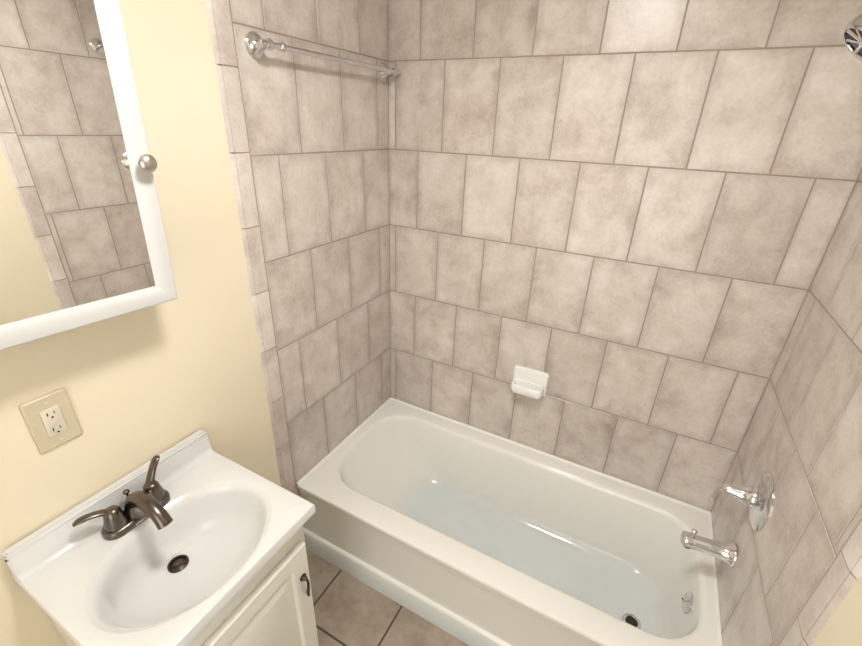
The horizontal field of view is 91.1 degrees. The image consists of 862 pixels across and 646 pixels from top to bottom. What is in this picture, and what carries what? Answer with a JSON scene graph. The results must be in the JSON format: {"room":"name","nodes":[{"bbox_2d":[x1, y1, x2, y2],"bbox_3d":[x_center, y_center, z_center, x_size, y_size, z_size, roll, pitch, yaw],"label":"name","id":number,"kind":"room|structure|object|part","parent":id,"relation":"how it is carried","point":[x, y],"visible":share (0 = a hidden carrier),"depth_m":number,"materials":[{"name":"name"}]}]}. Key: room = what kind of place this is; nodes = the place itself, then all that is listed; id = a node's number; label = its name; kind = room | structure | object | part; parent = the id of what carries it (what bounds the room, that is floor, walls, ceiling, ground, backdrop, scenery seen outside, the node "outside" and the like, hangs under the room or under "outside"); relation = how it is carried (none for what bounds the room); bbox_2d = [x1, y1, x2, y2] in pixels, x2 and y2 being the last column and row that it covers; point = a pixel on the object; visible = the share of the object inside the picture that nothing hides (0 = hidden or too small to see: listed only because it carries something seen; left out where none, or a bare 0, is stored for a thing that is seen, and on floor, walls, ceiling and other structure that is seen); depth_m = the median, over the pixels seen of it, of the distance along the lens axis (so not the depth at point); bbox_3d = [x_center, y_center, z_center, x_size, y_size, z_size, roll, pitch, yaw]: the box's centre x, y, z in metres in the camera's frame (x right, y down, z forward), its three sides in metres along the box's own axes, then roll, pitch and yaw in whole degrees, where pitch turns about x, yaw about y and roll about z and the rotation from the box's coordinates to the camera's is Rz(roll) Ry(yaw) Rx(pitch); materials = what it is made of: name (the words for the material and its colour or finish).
{"room":"bathroom","nodes":[
{"label":"bathroom","id":0,"kind":"room"},
{"bbox_2d":[0,0,303,645],"bbox_3d":[-0.838,0.091,0.977,0.120,2.420,2.740,15,28,24],"label":"wall","id":1,"kind":"structure","parent":0,"point":[144,386],"depth_m":1.04,"materials":[{"name":"beige paint"}]},
{"bbox_2d":[19,388,82,453],"bbox_3d":[-0.823,0.213,0.921,0.009,0.128,0.080,15,28,24],"label":"outlet","id":2,"kind":"object","parent":1,"relation":"attached to","point":[51,420],"visible":1,"depth_m":0.92,"materials":[{"name":"beige plastic"}]},
{"bbox_2d":[0,0,177,349],"bbox_3d":[-0.710,-0.278,0.721,0.146,0.611,0.413,15,26,24],"label":"upper cabinet","id":3,"kind":"object","parent":1,"relation":"attached to","point":[83,241],"visible":1,"depth_m":0.77,"materials":[{"name":"white"}]},
{"bbox_2d":[205,0,390,494],"bbox_3d":[-0.375,-0.204,1.644,0.008,2.420,0.778,15,28,24],"label":"wall tile","id":4,"kind":"structure","parent":1,"relation":"attached to","point":[308,140],"depth_m":1.49,"materials":[{"name":"beige tile"}]},
{"bbox_2d":[244,31,399,80],"bbox_3d":[-0.300,-0.844,1.361,0.068,0.062,0.670,15,28,24],"label":"towel rail","id":5,"kind":"object","parent":4,"relation":"attached to","point":[256,45],"visible":1,"depth_m":1.18,"materials":[{"name":"silver metal"}]},
{"bbox_2d":[306,549,468,645],"bbox_3d":[-0.158,1.419,1.171,1.764,0.100,2.740,15,28,24],"label":"floor","id":6,"kind":"structure","parent":0,"point":[349,610],"depth_m":1.64,"materials":[{"name":"tile"}]},
{"bbox_2d":[1,430,318,645],"bbox_3d":[-0.618,0.831,1.165,0.446,0.938,0.470,15,28,24],"label":"bathroom vanity","id":7,"kind":"object","parent":6,"relation":"on","point":[194,539],"visible":1,"depth_m":1.03,"materials":[{"name":"white ceramic"}]},
{"bbox_2d":[72,455,172,540],"bbox_3d":[-0.692,0.449,1.008,0.169,0.118,0.206,15,28,24],"label":"faucet","id":8,"kind":"object","parent":7,"relation":"on","point":[153,504],"depth_m":1.01,"materials":[{"name":"brown metal"}]},
{"bbox_3d":[-0.346,0.733,1.179,0.024,0.080,0.021,15,28,24],"label":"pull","id":9,"kind":"part","parent":7,"relation":"part of","materials":[{"name":"brown metal"}]},
{"bbox_2d":[297,397,721,645],"bbox_3d":[0.272,0.877,1.786,1.518,0.389,0.709,15,28,24],"label":"bathtub","id":10,"kind":"object","parent":6,"relation":"on","point":[469,535],"visible":0.98,"depth_m":1.75,"materials":[{"name":"ceramic"}]},
{"bbox_2d":[808,574,861,645],"bbox_3d":[0.610,0.466,0.296,0.120,2.420,2.740,15,28,24],"label":"wall","id":11,"kind":"structure","parent":0,"point":[842,626],"depth_m":0.76,"materials":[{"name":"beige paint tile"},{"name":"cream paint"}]},
{"bbox_2d":[711,171,861,645],"bbox_3d":[0.953,0.147,1.003,0.008,2.420,0.808,15,28,24],"label":"wall tile","id":12,"kind":"structure","parent":11,"relation":"attached to","point":[788,579],"depth_m":1.05,"materials":[{"name":"beige tile"}]},
{"bbox_2d":[680,529,736,566],"bbox_3d":[0.886,0.710,1.355,0.150,0.076,0.072,15,28,24],"label":"tub spout","id":13,"kind":"object","parent":12,"relation":"attached to","point":[726,553],"visible":1,"depth_m":1.34,"materials":[{"name":"silver metal"}]},
{"bbox_2d":[711,470,773,530],"bbox_3d":[0.907,0.500,1.249,0.115,0.174,0.174,15,28,24],"label":"shower valve","id":14,"kind":"object","parent":12,"relation":"attached to","point":[756,498],"visible":1,"depth_m":1.21,"materials":[{"name":"silver metal"}]},
{"bbox_2d":[842,13,861,60],"bbox_3d":[0.901,-0.563,0.768,0.219,0.158,0.100,15,28,24],"label":"shower head","id":15,"kind":"object","parent":12,"relation":"attached to","point":[852,35],"visible":1,"depth_m":0.82},
{"bbox_3d":[0.504,-0.192,1.691,1.524,2.420,0.120,15,28,24],"label":"wall","id":16,"kind":"structure","parent":0,"visible":0},
{"bbox_2d":[388,0,861,511],"bbox_3d":[0.479,-0.340,1.556,1.508,2.039,0.001,15,28,24],"label":"wall tile","id":17,"kind":"structure","parent":16,"relation":"attached to","point":[617,221],"depth_m":1.48,"materials":[{"name":"beige tile"}]},
{"bbox_2d":[511,365,548,398],"bbox_3d":[0.417,0.261,1.816,0.150,0.112,0.070,15,28,24],"label":"soap dish","id":18,"kind":"object","parent":17,"relation":"attached to","point":[530,382],"visible":1,"depth_m":1.82,"materials":[{"name":"white ceramic"}]}
]}

